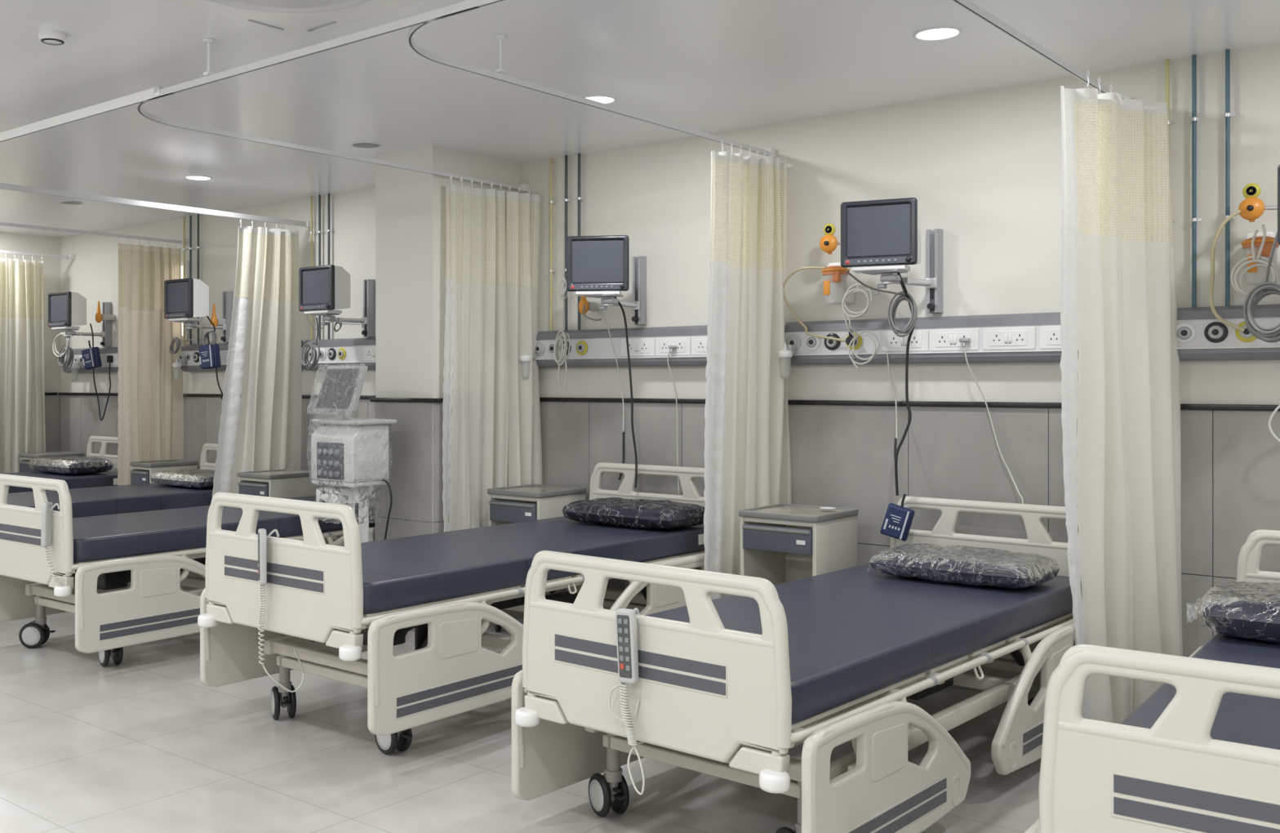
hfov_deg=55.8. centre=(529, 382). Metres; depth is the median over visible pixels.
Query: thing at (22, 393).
privacy curtain
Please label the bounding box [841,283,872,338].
cable coil
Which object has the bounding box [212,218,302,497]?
privacy curtain
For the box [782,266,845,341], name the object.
hose
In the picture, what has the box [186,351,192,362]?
outlet
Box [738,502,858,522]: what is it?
countertop
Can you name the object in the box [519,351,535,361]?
jar
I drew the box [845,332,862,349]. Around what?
outlet
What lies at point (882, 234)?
patient monitor
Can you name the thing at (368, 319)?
wall bracket
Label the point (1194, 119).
gas pipe
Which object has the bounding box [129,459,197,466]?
countertop
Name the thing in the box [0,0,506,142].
track
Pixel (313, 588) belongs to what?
hospital bed
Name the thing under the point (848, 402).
trim
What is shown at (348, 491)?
shelf
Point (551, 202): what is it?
gas pipe
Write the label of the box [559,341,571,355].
outlet
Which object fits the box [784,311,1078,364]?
panel
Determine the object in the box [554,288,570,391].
cable coil
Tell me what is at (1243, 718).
mattress
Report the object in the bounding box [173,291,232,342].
wall bracket
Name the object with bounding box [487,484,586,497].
countertop
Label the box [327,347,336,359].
outlet
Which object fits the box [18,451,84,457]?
countertop
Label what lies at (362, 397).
trim
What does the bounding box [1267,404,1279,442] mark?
loop
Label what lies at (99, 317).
meter
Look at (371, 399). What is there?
trim
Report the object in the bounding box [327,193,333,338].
gas pipe
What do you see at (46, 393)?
trim
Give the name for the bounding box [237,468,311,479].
countertop
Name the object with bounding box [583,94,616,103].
recessed light
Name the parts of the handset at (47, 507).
casing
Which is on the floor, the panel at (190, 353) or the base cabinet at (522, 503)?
the base cabinet at (522, 503)
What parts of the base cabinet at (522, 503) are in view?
pull, drawer, label plate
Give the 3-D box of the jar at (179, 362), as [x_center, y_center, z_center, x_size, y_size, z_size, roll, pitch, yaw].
[-2.855,-0.116,9.768,0.075,0.190,0.104,0,0,41]
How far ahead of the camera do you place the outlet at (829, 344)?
6.04 m
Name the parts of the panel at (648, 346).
panel, socket plate, socket plate, socket plate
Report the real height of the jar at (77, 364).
0.190 m
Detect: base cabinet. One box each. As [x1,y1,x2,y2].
[18,451,84,471]
[129,459,197,484]
[237,468,318,497]
[487,484,586,631]
[738,502,858,585]
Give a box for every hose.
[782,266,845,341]
[1208,208,1244,332]
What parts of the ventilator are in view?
power cord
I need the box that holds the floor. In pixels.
[0,589,1040,832]
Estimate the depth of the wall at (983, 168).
5.95 m
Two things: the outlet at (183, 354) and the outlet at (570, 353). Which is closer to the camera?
the outlet at (570, 353)
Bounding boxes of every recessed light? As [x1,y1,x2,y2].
[58,200,83,204]
[184,174,212,180]
[350,141,382,148]
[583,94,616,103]
[913,26,961,40]
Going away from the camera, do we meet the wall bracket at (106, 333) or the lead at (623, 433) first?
the lead at (623, 433)
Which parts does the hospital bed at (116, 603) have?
stripe panel, footboard, rail, frame, rail, stripe panel, rail, deck frame, rail, headboard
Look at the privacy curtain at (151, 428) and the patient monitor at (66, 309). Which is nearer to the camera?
the privacy curtain at (151, 428)
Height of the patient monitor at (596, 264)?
1.378 m
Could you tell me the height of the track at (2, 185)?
0.045 m
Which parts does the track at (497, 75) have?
hanger rod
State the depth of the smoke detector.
4.68 m
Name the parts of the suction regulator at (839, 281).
wall plate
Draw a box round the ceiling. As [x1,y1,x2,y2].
[0,0,1279,237]
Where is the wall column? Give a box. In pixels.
[374,145,521,540]
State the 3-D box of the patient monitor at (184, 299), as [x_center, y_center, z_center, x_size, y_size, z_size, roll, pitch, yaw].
[-2.604,-0.352,9.318,0.340,0.887,0.343,0,0,39]
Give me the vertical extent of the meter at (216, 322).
0.190 m
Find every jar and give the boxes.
[70,359,83,368]
[172,357,186,366]
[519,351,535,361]
[777,341,795,357]
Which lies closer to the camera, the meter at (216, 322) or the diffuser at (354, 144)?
the diffuser at (354, 144)
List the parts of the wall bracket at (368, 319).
tilt plate, arm, lock knob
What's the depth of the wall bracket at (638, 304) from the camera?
6.86 m
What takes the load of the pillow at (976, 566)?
on the mattress at (854, 633)
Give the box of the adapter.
[845,328,856,345]
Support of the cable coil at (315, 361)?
hanging from the wall bracket at (368, 319)
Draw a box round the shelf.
[311,479,388,505]
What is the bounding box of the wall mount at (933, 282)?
[862,228,942,313]
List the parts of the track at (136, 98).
rail, hanger rod, rail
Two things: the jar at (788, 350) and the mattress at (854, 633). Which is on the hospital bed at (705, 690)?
the mattress at (854, 633)
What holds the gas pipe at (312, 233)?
attached to the wall at (983, 168)
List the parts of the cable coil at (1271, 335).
cable coil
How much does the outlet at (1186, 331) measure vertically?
0.086 m
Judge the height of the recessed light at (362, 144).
0.007 m
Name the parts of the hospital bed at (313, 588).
stripe panel, rail, footboard, rail, frame, deck frame, stripe panel, rail, headboard, rail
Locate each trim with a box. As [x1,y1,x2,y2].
[44,392,57,395]
[57,392,375,399]
[369,397,435,402]
[435,398,443,402]
[539,397,1279,410]
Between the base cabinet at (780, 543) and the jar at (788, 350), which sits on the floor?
the base cabinet at (780, 543)
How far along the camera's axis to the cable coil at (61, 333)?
10.69 m
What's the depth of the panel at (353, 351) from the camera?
8.51 m
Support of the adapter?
attached to the panel at (1035, 337)
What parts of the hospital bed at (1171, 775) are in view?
rail, footboard, rail, stripe panel, headboard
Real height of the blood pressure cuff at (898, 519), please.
0.219 m
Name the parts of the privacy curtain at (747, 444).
cloth panel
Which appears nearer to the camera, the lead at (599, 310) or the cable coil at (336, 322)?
the lead at (599, 310)
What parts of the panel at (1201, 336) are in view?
panel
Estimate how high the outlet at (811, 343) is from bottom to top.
0.086 m
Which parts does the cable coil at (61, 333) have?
cable coil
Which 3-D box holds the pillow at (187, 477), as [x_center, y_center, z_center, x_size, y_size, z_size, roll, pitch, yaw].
[-2.474,0.705,8.901,0.753,0.120,0.412,0,0,41]
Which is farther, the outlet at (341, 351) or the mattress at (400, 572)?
the outlet at (341, 351)
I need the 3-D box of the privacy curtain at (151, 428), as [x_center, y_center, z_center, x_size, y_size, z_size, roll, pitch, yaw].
[-3.077,0.098,9.705,0.125,2.502,0.582,0,0,45]
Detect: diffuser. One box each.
[60,201,81,204]
[186,176,210,179]
[352,142,379,147]
[586,96,613,103]
[916,28,958,39]
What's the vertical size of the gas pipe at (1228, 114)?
1.052 m
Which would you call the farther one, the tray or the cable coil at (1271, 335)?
the tray
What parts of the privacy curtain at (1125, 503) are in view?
cloth panel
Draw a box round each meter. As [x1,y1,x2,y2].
[95,301,115,322]
[209,303,226,326]
[578,296,602,314]
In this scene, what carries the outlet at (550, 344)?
attached to the panel at (648, 346)
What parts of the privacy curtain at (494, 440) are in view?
cloth panel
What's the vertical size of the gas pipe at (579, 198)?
1.052 m
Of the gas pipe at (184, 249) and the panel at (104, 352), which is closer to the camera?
the gas pipe at (184, 249)
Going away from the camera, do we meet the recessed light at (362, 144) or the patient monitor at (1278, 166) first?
the patient monitor at (1278, 166)
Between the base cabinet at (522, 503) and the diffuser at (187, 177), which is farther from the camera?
the diffuser at (187, 177)
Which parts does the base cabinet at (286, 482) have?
pull, drawer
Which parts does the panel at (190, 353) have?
panel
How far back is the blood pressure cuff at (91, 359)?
10.49 m
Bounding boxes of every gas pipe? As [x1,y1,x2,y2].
[182,216,187,344]
[189,215,194,344]
[196,214,202,343]
[310,195,315,339]
[317,195,324,339]
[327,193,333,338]
[549,157,555,330]
[564,155,570,330]
[577,153,583,329]
[1164,58,1174,222]
[1191,54,1201,306]
[1224,48,1235,306]
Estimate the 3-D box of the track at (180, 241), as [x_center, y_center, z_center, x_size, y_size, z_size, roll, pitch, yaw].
[-3.777,-1.168,8.796,0.497,0.045,2.934,0,0,30]
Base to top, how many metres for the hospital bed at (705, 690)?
0.918 m
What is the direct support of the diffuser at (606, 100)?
attached to the recessed light at (602, 99)
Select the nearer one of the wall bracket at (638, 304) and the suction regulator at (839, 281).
the suction regulator at (839, 281)
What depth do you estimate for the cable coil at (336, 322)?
8.34 m
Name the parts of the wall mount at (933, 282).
tilt plate, arm, lock knob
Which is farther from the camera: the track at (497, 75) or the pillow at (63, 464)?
the pillow at (63, 464)
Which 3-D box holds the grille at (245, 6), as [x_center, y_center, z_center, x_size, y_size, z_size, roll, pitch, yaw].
[-0.848,-1.339,3.981,0.720,0.014,0.720,0,0,41]
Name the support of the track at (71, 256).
attached to the wall at (14, 242)
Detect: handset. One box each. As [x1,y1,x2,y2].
[40,502,62,586]
[257,528,304,692]
[608,607,644,795]
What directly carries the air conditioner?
attached to the ceiling
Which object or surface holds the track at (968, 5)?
attached to the ceiling
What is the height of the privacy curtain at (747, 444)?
2.547 m
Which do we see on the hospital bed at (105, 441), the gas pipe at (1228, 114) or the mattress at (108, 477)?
the mattress at (108, 477)
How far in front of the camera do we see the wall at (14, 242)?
11.21 m
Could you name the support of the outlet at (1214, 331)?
attached to the panel at (1201, 336)
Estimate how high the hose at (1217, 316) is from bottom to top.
0.488 m
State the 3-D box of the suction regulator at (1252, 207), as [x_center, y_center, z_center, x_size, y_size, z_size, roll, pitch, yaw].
[2.926,-0.593,4.795,0.156,0.404,0.213,0,0,41]
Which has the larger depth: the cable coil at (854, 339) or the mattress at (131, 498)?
the mattress at (131, 498)
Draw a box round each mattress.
[4,471,128,493]
[7,482,213,517]
[72,495,374,562]
[340,515,704,613]
[644,562,1082,724]
[1120,632,1279,749]
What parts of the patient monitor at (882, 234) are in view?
power cord, alarm knob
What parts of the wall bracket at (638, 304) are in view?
tilt plate, arm, lock knob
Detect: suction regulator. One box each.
[819,222,854,303]
[1238,182,1279,284]
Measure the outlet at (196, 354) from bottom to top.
0.086 m
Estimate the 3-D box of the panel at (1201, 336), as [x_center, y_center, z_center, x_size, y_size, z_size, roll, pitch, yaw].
[3.473,-0.204,4.397,2.320,0.223,0.097,0,0,41]
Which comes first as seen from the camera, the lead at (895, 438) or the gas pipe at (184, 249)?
the lead at (895, 438)
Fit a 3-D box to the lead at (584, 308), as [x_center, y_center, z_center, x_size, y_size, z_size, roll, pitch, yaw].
[0.344,-0.404,6.889,0.045,0.100,0.173,0,0,-32]
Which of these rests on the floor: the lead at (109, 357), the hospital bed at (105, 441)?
the hospital bed at (105, 441)
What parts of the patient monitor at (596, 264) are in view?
power cord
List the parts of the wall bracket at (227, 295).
tilt plate, arm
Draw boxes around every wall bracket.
[56,302,111,346]
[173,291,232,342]
[310,279,374,337]
[586,256,646,324]
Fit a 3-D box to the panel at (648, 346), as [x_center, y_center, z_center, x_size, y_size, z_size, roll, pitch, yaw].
[0.641,-0.204,6.856,1.658,0.223,0.097,0,0,41]
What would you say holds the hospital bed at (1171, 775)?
on the floor
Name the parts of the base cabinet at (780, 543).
pull, drawer, label plate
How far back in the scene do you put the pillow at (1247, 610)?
3.90 m
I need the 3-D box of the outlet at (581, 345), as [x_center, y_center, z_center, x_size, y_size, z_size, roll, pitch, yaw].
[0.302,-0.208,7.100,0.086,0.086,0.021,0,0,41]
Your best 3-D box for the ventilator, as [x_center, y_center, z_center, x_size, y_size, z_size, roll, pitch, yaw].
[-0.995,0.677,6.913,0.466,1.576,0.478,0,0,-43]
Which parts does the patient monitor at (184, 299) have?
cable coil, power cord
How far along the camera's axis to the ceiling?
5.30 m
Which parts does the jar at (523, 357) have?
lid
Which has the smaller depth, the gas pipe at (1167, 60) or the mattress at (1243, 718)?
the mattress at (1243, 718)
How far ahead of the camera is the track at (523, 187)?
6.20 m
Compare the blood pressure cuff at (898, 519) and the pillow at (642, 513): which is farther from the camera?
the pillow at (642, 513)
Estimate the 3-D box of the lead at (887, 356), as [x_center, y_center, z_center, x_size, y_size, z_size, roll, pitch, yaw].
[1.771,0.064,5.846,0.058,0.432,0.058,0,0,41]
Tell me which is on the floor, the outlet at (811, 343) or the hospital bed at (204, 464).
the hospital bed at (204, 464)
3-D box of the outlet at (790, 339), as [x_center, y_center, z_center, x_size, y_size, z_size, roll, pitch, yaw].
[1.353,-0.208,6.188,0.086,0.086,0.021,0,0,41]
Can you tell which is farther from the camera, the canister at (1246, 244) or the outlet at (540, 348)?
the outlet at (540, 348)
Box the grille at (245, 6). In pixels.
[204,0,368,13]
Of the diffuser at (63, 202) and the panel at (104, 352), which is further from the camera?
the panel at (104, 352)
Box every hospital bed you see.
[0,473,374,666]
[86,435,128,471]
[197,462,705,754]
[200,443,232,471]
[511,495,1085,832]
[1023,528,1279,832]
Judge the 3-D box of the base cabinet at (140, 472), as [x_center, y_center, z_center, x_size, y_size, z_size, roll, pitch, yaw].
[-2.912,1.036,9.547,0.301,0.826,0.451,0,0,41]
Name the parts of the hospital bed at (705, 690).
rail, stripe panel, footboard, deck frame, frame, rail, stripe panel, headboard, stripe panel, rail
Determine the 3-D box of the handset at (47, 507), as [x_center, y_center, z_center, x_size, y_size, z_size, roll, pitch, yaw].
[-2.319,0.784,5.861,0.143,0.402,0.075,0,0,26]
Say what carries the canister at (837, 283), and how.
on the suction regulator at (839, 281)
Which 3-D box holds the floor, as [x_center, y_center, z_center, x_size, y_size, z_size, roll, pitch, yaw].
[-2.154,1.499,3.888,13.550,0.100,8.647,0,0,41]
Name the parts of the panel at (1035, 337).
socket plate, panel, socket plate, socket plate, socket plate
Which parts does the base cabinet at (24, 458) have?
drawer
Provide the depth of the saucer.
5.74 m
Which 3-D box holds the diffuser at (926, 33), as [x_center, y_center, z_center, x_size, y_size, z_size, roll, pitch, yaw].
[1.596,-1.368,4.706,0.154,0.002,0.154,0,0,41]
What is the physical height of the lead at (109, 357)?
0.857 m
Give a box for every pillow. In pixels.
[26,455,114,474]
[149,468,232,488]
[561,497,704,528]
[868,542,1059,588]
[1186,581,1279,644]
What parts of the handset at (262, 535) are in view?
casing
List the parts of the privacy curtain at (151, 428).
cloth panel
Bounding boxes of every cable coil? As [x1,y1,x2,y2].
[52,332,74,369]
[301,317,319,369]
[306,315,342,332]
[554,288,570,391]
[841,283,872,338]
[845,270,917,337]
[848,330,879,368]
[1230,223,1279,342]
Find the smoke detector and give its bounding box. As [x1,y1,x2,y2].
[38,29,66,44]
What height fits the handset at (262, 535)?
0.652 m
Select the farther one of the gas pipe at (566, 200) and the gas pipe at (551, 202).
the gas pipe at (551, 202)
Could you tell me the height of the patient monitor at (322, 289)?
0.319 m
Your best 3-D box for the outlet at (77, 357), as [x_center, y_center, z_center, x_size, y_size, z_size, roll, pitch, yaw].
[-4.133,-0.208,10.951,0.086,0.086,0.021,0,0,41]
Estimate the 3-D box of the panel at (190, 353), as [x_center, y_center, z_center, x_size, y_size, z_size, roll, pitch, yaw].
[-2.289,-0.204,9.400,1.503,0.223,0.097,0,0,41]
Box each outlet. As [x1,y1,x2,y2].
[74,355,79,361]
[178,351,186,359]
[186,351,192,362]
[193,351,199,362]
[308,348,314,359]
[317,347,326,359]
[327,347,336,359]
[337,347,346,359]
[534,342,545,355]
[547,341,559,355]
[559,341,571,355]
[576,340,587,355]
[785,333,800,350]
[804,334,820,350]
[824,333,840,350]
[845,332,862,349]
[1177,322,1196,342]
[1204,321,1227,342]
[1235,320,1258,342]
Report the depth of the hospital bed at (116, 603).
6.10 m
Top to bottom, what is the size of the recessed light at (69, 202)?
0.007 m
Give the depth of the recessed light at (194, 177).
8.00 m
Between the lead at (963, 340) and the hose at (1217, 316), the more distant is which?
the lead at (963, 340)
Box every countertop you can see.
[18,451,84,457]
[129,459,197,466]
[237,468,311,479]
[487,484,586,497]
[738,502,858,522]
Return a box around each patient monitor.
[48,291,86,329]
[164,277,222,394]
[298,264,350,314]
[566,235,637,487]
[840,197,920,495]
[1277,164,1279,244]
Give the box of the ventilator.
[306,363,407,635]
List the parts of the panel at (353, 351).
panel, socket plate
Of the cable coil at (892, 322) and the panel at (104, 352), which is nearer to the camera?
the cable coil at (892, 322)
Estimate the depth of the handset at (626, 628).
3.52 m
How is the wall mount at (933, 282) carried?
attached to the wall at (983, 168)
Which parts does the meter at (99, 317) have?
wall plate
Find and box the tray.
[311,417,396,425]
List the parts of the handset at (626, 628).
casing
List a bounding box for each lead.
[89,323,112,421]
[582,304,601,320]
[599,310,624,431]
[618,430,624,479]
[667,345,679,494]
[886,351,897,440]
[893,437,897,472]
[959,337,1027,538]
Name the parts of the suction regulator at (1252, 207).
wall plate, stem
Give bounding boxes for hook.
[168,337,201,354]
[337,321,363,326]
[857,284,877,294]
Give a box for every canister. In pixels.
[822,265,848,294]
[1242,235,1279,272]
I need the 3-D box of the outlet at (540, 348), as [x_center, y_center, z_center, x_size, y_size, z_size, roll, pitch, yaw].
[0.052,-0.208,7.317,0.086,0.086,0.021,0,0,41]
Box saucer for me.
[819,506,835,509]
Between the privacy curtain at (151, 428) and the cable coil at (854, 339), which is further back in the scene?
the privacy curtain at (151, 428)
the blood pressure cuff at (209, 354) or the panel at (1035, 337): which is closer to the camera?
the panel at (1035, 337)
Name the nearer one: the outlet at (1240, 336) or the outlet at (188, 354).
the outlet at (1240, 336)
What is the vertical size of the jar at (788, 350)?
0.190 m
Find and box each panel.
[62,346,118,373]
[178,340,302,371]
[302,337,375,370]
[534,324,707,368]
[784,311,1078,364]
[1175,303,1279,360]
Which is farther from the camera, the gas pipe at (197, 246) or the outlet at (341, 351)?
the gas pipe at (197, 246)
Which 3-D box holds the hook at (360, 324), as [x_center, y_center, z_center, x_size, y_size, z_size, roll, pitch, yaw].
[-1.260,-0.416,8.418,0.022,0.035,0.228,0,0,41]
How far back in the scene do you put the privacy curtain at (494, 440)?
7.13 m
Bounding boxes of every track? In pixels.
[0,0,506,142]
[0,182,310,227]
[0,222,187,244]
[0,249,75,259]
[136,93,528,191]
[407,6,775,157]
[951,0,1133,99]
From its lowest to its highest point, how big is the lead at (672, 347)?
0.837 m
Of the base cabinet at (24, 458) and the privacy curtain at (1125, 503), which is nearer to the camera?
the privacy curtain at (1125, 503)
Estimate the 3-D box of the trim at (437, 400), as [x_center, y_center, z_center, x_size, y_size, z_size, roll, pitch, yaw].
[-0.304,0.101,7.211,0.026,0.025,0.747,0,0,41]
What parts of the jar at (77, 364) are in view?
lid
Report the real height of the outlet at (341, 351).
0.086 m
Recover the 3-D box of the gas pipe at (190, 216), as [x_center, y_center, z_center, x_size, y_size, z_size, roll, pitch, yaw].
[-2.766,-0.843,9.847,0.039,1.052,0.045,0,0,41]
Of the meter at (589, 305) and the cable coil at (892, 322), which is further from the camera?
the meter at (589, 305)
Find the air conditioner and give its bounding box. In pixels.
[161,0,423,35]
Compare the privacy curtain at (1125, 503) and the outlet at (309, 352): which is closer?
the privacy curtain at (1125, 503)
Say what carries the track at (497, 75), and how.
attached to the ceiling
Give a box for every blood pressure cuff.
[81,340,102,369]
[198,334,221,368]
[880,493,915,541]
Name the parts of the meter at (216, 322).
wall plate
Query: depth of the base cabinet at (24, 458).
10.60 m
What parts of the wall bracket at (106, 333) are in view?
tilt plate, arm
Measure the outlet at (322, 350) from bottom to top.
0.086 m
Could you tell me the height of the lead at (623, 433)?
0.279 m
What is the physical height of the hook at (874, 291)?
0.035 m
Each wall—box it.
[0,231,60,452]
[60,43,1279,700]
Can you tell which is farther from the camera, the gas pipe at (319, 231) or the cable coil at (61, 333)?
the cable coil at (61, 333)
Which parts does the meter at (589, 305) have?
wall plate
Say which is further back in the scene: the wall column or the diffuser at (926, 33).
the wall column
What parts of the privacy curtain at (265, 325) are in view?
cloth panel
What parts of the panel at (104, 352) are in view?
panel, socket plate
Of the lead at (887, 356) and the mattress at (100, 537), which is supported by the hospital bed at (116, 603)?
the mattress at (100, 537)
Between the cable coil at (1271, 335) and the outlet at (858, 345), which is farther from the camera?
the outlet at (858, 345)
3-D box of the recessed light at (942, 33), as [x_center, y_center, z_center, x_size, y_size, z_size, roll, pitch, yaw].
[1.596,-1.367,4.706,0.180,0.007,0.180,0,0,41]
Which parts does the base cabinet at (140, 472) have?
pull, drawer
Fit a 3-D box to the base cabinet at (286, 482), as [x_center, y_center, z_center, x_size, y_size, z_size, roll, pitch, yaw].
[-1.750,1.032,8.334,0.376,0.833,0.441,0,0,41]
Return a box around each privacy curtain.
[0,253,45,473]
[116,237,183,484]
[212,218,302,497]
[442,174,542,532]
[703,138,791,599]
[1059,69,1182,723]

